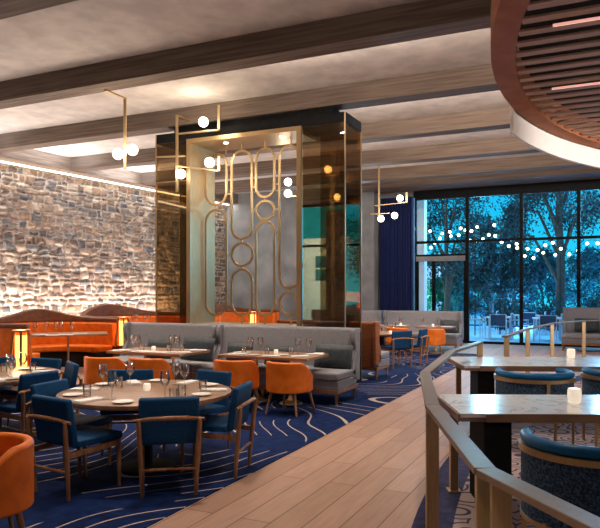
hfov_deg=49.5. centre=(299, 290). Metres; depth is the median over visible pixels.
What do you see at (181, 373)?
wine glass
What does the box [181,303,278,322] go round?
booth
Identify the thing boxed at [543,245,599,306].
shrub
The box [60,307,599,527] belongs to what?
floor
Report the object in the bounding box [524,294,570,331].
shrub
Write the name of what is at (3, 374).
round table
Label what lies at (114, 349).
napkin
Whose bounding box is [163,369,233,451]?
dining chair
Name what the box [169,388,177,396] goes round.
tumbler
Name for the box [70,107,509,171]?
ceiling beam
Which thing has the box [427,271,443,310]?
shrub
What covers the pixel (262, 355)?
napkin
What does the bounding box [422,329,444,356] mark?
tub chair
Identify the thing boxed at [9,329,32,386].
lantern
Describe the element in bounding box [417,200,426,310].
column
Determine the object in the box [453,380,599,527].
carpet
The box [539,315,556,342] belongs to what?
patio chair
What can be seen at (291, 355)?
napkin
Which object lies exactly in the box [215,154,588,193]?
ceiling beam
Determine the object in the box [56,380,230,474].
round table
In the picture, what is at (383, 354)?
seat cushion
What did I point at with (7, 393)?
dining chair
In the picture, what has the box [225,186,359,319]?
wall
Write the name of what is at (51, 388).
dining chair
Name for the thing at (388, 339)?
tub chair
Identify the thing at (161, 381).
wine glass
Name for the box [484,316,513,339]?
patio table
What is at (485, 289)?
tree
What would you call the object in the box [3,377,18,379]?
plate
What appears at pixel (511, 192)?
window
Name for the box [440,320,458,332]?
pillow
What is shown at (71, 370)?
dining chair
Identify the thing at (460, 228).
string light
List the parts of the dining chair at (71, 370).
backrest, leg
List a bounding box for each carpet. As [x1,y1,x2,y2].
[0,351,476,527]
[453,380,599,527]
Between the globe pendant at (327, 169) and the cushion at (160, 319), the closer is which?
the globe pendant at (327, 169)
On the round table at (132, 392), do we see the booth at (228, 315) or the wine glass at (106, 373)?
the wine glass at (106, 373)
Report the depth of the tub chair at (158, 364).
8.87 m
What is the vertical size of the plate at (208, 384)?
0.015 m
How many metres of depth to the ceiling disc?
7.44 m
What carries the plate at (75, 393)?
on the round table at (132, 392)
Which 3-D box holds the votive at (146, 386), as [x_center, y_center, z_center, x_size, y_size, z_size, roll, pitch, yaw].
[-1.408,0.885,5.989,0.064,0.067,0.064,0,0,30]
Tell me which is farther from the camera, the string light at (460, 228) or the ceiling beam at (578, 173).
the string light at (460, 228)
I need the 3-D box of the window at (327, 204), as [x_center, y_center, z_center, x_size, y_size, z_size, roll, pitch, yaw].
[1.072,-0.955,22.169,2.370,4.050,0.120,0,0,25]
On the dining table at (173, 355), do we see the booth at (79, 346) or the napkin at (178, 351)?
the napkin at (178, 351)
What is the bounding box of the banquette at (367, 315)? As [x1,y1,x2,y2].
[311,309,382,329]
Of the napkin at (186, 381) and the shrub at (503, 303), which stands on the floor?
the shrub at (503, 303)
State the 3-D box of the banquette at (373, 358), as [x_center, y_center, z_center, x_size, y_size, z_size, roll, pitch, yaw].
[0.638,1.085,12.534,2.000,1.055,0.841,0,0,25]
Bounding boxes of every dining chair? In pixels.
[0,357,13,425]
[0,357,63,427]
[0,370,58,433]
[24,379,112,477]
[26,394,122,500]
[30,361,82,422]
[100,369,153,454]
[133,396,204,498]
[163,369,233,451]
[180,381,256,477]
[380,331,413,368]
[398,328,429,365]
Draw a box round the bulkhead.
[510,105,599,167]
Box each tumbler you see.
[82,384,91,396]
[115,376,122,386]
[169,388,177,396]
[178,385,185,396]
[199,380,206,389]
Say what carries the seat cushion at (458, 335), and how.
on the banquette at (413, 318)
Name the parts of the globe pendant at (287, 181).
globe, globe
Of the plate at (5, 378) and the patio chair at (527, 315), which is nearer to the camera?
the plate at (5, 378)
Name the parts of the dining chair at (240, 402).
leg, seat, rail, leg, backrest, rail, rail, leg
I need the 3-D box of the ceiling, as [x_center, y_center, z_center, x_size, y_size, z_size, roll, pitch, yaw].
[0.080,-3.630,9.598,22.400,0.200,23.850,0,0,25]
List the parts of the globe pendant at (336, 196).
globe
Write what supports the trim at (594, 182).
attached to the ceiling
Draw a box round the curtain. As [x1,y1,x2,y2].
[380,197,412,323]
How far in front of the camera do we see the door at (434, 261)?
20.58 m
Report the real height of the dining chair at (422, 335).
0.782 m
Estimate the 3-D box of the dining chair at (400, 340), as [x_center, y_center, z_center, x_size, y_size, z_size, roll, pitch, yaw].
[2.051,1.222,13.808,0.555,0.782,0.598,0,0,-21]
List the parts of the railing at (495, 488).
handrail, post, handrail, handrail, handrail, post, post, post, handrail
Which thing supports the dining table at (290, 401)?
on the carpet at (97, 500)
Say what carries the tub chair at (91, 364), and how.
on the carpet at (97, 500)
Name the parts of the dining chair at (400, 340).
seat, leg, backrest, leg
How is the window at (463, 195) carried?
on the floor
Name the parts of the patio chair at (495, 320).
leg, backrest, leg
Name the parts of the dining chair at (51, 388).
leg, backrest, leg, seat, leg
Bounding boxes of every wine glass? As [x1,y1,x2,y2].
[6,354,13,375]
[7,356,16,378]
[19,352,26,373]
[98,363,107,388]
[107,371,116,399]
[125,361,134,384]
[160,370,169,396]
[171,361,179,384]
[180,363,188,387]
[295,337,300,353]
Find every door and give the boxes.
[417,261,433,310]
[434,261,464,340]
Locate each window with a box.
[303,202,359,320]
[415,194,466,342]
[467,191,520,344]
[521,187,578,346]
[579,186,599,347]
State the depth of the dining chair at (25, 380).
6.53 m
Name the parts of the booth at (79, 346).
seat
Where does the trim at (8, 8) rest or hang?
attached to the ceiling
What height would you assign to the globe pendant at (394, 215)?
1.614 m
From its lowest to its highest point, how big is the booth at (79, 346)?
1.229 m
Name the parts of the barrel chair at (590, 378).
leg, leg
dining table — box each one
[31,331,107,371]
[106,347,210,379]
[217,350,328,404]
[380,324,410,344]
[415,325,455,352]
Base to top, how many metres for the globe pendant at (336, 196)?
0.886 m
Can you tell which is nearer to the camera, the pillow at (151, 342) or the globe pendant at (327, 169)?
the pillow at (151, 342)
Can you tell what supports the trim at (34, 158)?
attached to the wall at (79, 244)
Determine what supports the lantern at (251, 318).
on the floor
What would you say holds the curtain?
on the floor
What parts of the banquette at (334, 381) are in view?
seat, backrest, rail, leg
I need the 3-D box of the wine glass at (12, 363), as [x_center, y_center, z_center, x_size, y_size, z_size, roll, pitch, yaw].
[-3.139,0.801,7.046,0.088,0.235,0.087,0,0,33]
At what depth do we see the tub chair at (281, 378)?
8.35 m
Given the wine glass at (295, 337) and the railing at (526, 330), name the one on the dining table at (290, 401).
the wine glass at (295, 337)
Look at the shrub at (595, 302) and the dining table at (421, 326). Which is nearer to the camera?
the dining table at (421, 326)
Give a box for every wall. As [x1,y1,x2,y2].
[0,163,226,316]
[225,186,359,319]
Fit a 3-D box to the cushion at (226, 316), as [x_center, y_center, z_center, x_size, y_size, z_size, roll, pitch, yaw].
[-2.327,0.945,19.974,2.238,0.510,3.000,0,0,25]
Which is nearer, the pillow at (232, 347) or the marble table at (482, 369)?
the marble table at (482, 369)
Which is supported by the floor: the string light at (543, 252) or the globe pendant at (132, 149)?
the string light at (543, 252)
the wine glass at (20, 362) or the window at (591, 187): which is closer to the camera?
the wine glass at (20, 362)
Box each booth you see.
[0,309,120,366]
[80,304,185,322]
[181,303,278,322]
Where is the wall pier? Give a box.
[379,191,414,310]
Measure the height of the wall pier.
5.150 m
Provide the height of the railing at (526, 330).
0.944 m
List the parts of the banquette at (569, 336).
seat, rail, backrest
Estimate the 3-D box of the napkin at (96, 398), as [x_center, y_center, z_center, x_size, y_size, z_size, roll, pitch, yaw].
[-1.774,0.911,5.456,0.110,0.015,0.260,0,0,34]
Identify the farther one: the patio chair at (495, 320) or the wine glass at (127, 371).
the patio chair at (495, 320)
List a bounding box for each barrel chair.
[494,368,575,444]
[518,428,599,527]
[581,366,599,446]
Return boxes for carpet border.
[411,375,581,527]
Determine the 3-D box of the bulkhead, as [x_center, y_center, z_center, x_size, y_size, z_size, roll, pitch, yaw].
[7.966,-2.595,11.832,11.290,0.810,2.039,0,0,-19]
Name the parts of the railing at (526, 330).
post, handrail, post, handrail, post, handrail, post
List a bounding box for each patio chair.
[469,318,482,337]
[489,314,506,340]
[510,313,528,339]
[524,312,535,336]
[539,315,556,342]
[561,313,562,333]
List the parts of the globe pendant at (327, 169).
globe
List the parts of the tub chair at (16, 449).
leg, leg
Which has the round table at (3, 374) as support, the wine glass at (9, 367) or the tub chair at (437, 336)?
the wine glass at (9, 367)
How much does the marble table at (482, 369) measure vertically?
0.752 m
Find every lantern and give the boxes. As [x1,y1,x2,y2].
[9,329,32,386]
[114,317,128,356]
[247,311,258,322]
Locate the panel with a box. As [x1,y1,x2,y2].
[326,210,343,320]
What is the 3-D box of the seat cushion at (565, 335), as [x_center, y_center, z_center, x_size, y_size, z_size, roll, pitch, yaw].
[8.357,1.220,17.413,2.500,0.119,0.752,0,0,25]
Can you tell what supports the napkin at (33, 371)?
on the round table at (3, 374)
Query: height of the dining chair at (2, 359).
0.782 m
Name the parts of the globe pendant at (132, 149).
globe, globe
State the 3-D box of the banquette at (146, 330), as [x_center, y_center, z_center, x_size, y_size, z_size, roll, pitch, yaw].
[-2.375,1.085,11.006,1.950,1.055,0.941,0,0,25]
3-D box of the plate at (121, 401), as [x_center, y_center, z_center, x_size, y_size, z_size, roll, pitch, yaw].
[-1.454,0.911,5.347,0.174,0.015,0.174,0,0,18]
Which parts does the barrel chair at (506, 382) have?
leg, leg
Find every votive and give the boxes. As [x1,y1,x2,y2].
[143,383,150,390]
[567,349,574,357]
[567,388,581,402]
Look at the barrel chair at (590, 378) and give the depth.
6.74 m
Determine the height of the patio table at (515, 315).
0.750 m
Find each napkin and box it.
[31,370,51,372]
[70,387,99,390]
[72,396,104,402]
[112,349,129,350]
[126,380,141,384]
[173,351,190,352]
[175,380,198,384]
[198,388,226,390]
[228,353,245,354]
[262,355,279,356]
[290,355,309,356]
[305,353,323,354]
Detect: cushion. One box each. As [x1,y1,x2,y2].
[31,344,111,357]
[116,356,212,371]
[120,316,185,322]
[193,362,355,381]
[220,312,275,322]
[380,351,388,358]
[412,332,461,338]
[561,332,599,338]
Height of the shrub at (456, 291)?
3.403 m
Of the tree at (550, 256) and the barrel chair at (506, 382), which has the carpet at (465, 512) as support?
the barrel chair at (506, 382)
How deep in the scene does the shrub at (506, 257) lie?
35.59 m
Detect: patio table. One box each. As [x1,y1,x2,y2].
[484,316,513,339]
[513,314,541,335]
[532,317,561,341]
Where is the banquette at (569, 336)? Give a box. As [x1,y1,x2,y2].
[561,307,599,350]
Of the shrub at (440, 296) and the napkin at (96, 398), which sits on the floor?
the shrub at (440, 296)
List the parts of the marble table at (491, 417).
leg, foot plate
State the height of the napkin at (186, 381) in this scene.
0.015 m
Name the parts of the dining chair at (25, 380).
seat, rail, leg, rail, backrest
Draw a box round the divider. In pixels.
[155,107,361,381]
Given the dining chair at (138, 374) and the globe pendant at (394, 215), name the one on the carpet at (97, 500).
the dining chair at (138, 374)
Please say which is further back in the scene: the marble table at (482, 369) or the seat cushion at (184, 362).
the seat cushion at (184, 362)
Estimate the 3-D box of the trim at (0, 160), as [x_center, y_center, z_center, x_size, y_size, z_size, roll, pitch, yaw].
[-8.595,-3.159,13.690,0.050,0.039,23.606,0,0,30]
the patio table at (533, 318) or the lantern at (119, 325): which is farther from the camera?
the patio table at (533, 318)
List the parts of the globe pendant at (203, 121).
globe, globe, globe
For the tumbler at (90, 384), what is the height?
0.100 m
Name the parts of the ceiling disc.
backing panel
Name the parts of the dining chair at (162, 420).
leg, leg, backrest, rail, leg, leg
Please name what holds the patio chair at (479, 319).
on the floor
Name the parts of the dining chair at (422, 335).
leg, backrest, leg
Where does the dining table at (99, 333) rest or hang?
on the floor
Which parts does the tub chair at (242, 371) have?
leg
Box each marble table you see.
[437,394,599,497]
[447,356,599,393]
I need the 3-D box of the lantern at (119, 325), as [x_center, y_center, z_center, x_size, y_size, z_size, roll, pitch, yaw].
[-3.779,1.087,13.900,0.385,1.065,0.330,0,0,8]
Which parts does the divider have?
edge trim, edge trim, brass frame, glass panel, edge trim, panel, edge trim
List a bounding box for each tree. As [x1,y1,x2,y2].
[427,196,514,310]
[463,226,517,325]
[474,190,599,330]
[495,201,551,323]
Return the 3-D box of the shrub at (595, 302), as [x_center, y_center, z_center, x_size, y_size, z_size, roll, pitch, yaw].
[11.784,0.857,25.639,1.922,1.619,1.932,0,0,-6]
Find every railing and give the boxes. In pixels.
[420,341,599,527]
[502,320,599,372]
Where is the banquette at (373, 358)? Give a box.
[277,319,388,378]
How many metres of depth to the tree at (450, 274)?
29.85 m
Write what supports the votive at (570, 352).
on the marble table at (482, 369)
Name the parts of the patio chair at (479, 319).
leg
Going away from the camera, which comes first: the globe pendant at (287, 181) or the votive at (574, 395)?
the votive at (574, 395)
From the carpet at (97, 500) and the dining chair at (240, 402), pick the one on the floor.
the carpet at (97, 500)
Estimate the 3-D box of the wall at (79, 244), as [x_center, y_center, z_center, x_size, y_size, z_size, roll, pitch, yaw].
[-6.250,-0.772,17.823,0.137,4.785,14.048,0,0,30]
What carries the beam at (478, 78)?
attached to the ceiling
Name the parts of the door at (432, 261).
handle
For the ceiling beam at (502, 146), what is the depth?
16.27 m
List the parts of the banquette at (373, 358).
backrest, rail, seat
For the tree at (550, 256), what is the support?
on the floor
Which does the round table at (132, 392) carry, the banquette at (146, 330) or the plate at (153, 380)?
the plate at (153, 380)
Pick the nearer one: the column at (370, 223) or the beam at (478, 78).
the beam at (478, 78)
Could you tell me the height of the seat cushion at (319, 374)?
0.119 m
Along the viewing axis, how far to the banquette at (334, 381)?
10.07 m
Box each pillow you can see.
[146,339,172,358]
[181,337,214,360]
[226,343,253,360]
[264,345,290,363]
[314,344,352,368]
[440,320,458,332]
[575,318,598,331]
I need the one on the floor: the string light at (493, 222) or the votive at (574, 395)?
the string light at (493, 222)
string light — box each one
[427,222,500,333]
[427,226,475,334]
[469,232,519,336]
[515,240,599,255]
[524,250,560,316]
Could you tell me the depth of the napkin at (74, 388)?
6.01 m
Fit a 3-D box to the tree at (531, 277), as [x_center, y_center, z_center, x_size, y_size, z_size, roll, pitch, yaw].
[10.650,-1.414,31.249,2.883,6.117,3.252,0,0,2]
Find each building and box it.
[303,238,359,319]
[427,261,472,312]
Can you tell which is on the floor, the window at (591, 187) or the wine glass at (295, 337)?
the window at (591, 187)
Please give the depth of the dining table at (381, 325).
17.36 m
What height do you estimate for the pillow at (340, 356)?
0.349 m
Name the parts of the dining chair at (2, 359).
backrest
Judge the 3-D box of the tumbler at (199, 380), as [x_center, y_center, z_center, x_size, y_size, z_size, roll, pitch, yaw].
[-0.892,0.869,5.989,0.076,0.100,0.075,0,0,35]
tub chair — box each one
[0,432,33,527]
[84,356,128,384]
[129,357,173,379]
[213,359,258,412]
[265,361,315,416]
[386,327,410,354]
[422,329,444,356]
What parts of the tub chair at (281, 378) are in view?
leg, leg, leg, leg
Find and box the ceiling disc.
[491,0,599,148]
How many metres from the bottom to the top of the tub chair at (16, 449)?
0.693 m
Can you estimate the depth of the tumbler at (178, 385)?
5.63 m
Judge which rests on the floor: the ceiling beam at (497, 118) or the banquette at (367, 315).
the banquette at (367, 315)
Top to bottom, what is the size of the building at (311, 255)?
4.020 m
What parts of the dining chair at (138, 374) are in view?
seat, rail, backrest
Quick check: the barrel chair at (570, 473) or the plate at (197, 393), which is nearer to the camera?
the barrel chair at (570, 473)
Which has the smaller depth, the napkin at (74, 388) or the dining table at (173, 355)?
the napkin at (74, 388)
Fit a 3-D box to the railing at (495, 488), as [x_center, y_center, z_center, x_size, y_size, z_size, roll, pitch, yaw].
[1.335,1.142,5.225,0.741,0.944,7.158,0,0,12]
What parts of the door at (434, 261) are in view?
handle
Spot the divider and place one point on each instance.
(299, 127)
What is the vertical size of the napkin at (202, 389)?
0.015 m
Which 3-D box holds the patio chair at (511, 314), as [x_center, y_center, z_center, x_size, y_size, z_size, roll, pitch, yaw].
[7.417,1.197,21.980,0.538,0.886,0.540,0,0,25]
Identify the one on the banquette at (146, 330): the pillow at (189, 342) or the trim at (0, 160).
the pillow at (189, 342)
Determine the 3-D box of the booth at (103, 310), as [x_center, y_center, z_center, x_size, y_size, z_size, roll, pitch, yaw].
[-4.168,0.985,16.821,2.482,1.270,3.240,0,0,43]
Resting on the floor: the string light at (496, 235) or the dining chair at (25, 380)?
the string light at (496, 235)
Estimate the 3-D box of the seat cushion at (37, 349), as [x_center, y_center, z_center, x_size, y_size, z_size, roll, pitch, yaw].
[-5.233,1.225,13.219,1.805,0.130,2.500,0,0,25]
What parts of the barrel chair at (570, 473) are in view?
leg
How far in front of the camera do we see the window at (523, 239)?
19.29 m
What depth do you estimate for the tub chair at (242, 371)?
8.63 m
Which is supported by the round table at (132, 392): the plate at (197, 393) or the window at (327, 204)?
the plate at (197, 393)
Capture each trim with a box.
[0,0,77,19]
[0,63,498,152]
[0,149,237,203]
[0,160,228,204]
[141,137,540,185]
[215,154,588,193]
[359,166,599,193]
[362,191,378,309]
[413,179,599,197]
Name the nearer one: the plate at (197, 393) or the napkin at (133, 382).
the plate at (197, 393)
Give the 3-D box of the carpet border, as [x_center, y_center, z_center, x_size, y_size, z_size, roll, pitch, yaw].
[5.042,1.616,8.368,18.439,0.008,5.551,0,0,-43]
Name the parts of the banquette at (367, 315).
backrest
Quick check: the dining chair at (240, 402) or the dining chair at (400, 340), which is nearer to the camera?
the dining chair at (240, 402)
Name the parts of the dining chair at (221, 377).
seat, backrest, leg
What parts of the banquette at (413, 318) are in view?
backrest, seat, rail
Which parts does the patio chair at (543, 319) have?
backrest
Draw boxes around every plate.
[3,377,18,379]
[62,392,82,396]
[95,382,112,385]
[112,399,133,403]
[149,379,165,381]
[192,392,211,395]
[201,383,218,385]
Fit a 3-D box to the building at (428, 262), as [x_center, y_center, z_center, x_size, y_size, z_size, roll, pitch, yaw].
[6.719,-0.195,48.755,11.800,3.670,6.600,0,0,25]
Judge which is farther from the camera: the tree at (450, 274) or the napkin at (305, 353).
the tree at (450, 274)
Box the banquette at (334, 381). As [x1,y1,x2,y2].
[193,324,359,405]
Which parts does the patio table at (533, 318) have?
leg, leg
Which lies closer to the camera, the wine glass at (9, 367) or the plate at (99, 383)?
the plate at (99, 383)
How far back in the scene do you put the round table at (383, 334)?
14.28 m
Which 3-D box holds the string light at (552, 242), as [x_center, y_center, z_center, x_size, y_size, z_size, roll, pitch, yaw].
[9.252,-0.114,23.052,3.280,3.507,0.102,0,0,25]
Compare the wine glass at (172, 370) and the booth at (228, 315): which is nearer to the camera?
the wine glass at (172, 370)
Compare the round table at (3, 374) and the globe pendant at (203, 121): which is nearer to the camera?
the round table at (3, 374)
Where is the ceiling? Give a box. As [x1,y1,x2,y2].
[0,0,546,193]
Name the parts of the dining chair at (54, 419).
leg, rail, rail, backrest, leg, leg, rail, seat, leg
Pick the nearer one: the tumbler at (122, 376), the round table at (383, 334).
the tumbler at (122, 376)
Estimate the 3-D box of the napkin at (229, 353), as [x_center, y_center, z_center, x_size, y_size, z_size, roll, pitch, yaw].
[-0.905,0.911,9.391,0.260,0.015,0.110,0,0,-2]
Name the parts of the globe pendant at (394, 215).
globe, globe, globe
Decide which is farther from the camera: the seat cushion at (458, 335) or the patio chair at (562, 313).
the patio chair at (562, 313)
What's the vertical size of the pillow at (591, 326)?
0.368 m
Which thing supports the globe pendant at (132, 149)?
hanging from the ceiling beam at (423, 19)
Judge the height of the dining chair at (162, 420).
0.782 m
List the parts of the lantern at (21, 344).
lamp shade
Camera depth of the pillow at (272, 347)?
10.09 m
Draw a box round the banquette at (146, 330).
[116,322,220,379]
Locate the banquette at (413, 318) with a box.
[382,310,463,347]
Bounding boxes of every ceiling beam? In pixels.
[0,0,490,108]
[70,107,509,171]
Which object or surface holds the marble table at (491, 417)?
on the carpet at (465, 512)
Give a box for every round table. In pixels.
[0,366,60,431]
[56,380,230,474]
[379,331,391,364]
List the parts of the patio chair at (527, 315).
backrest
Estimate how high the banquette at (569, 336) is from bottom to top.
1.165 m
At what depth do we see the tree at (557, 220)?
26.96 m
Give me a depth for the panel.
12.79 m
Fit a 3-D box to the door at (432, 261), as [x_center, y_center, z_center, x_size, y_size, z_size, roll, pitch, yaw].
[3.991,0.275,20.764,0.550,2.670,0.127,0,0,25]
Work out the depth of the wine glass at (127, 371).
6.36 m
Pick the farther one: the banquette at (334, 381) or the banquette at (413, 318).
the banquette at (413, 318)
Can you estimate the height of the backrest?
0.510 m
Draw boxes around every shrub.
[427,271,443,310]
[428,275,471,310]
[439,264,485,317]
[480,293,533,329]
[482,251,526,315]
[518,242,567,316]
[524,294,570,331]
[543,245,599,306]
[575,293,599,307]
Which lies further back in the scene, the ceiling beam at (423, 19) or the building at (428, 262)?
the building at (428, 262)
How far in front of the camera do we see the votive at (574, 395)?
4.98 m
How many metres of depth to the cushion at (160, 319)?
17.88 m
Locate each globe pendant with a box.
[104,90,137,168]
[155,105,220,191]
[284,178,295,196]
[323,145,339,176]
[329,173,340,202]
[370,166,407,221]
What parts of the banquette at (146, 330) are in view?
backrest, seat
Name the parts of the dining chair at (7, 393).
leg, seat, rail, backrest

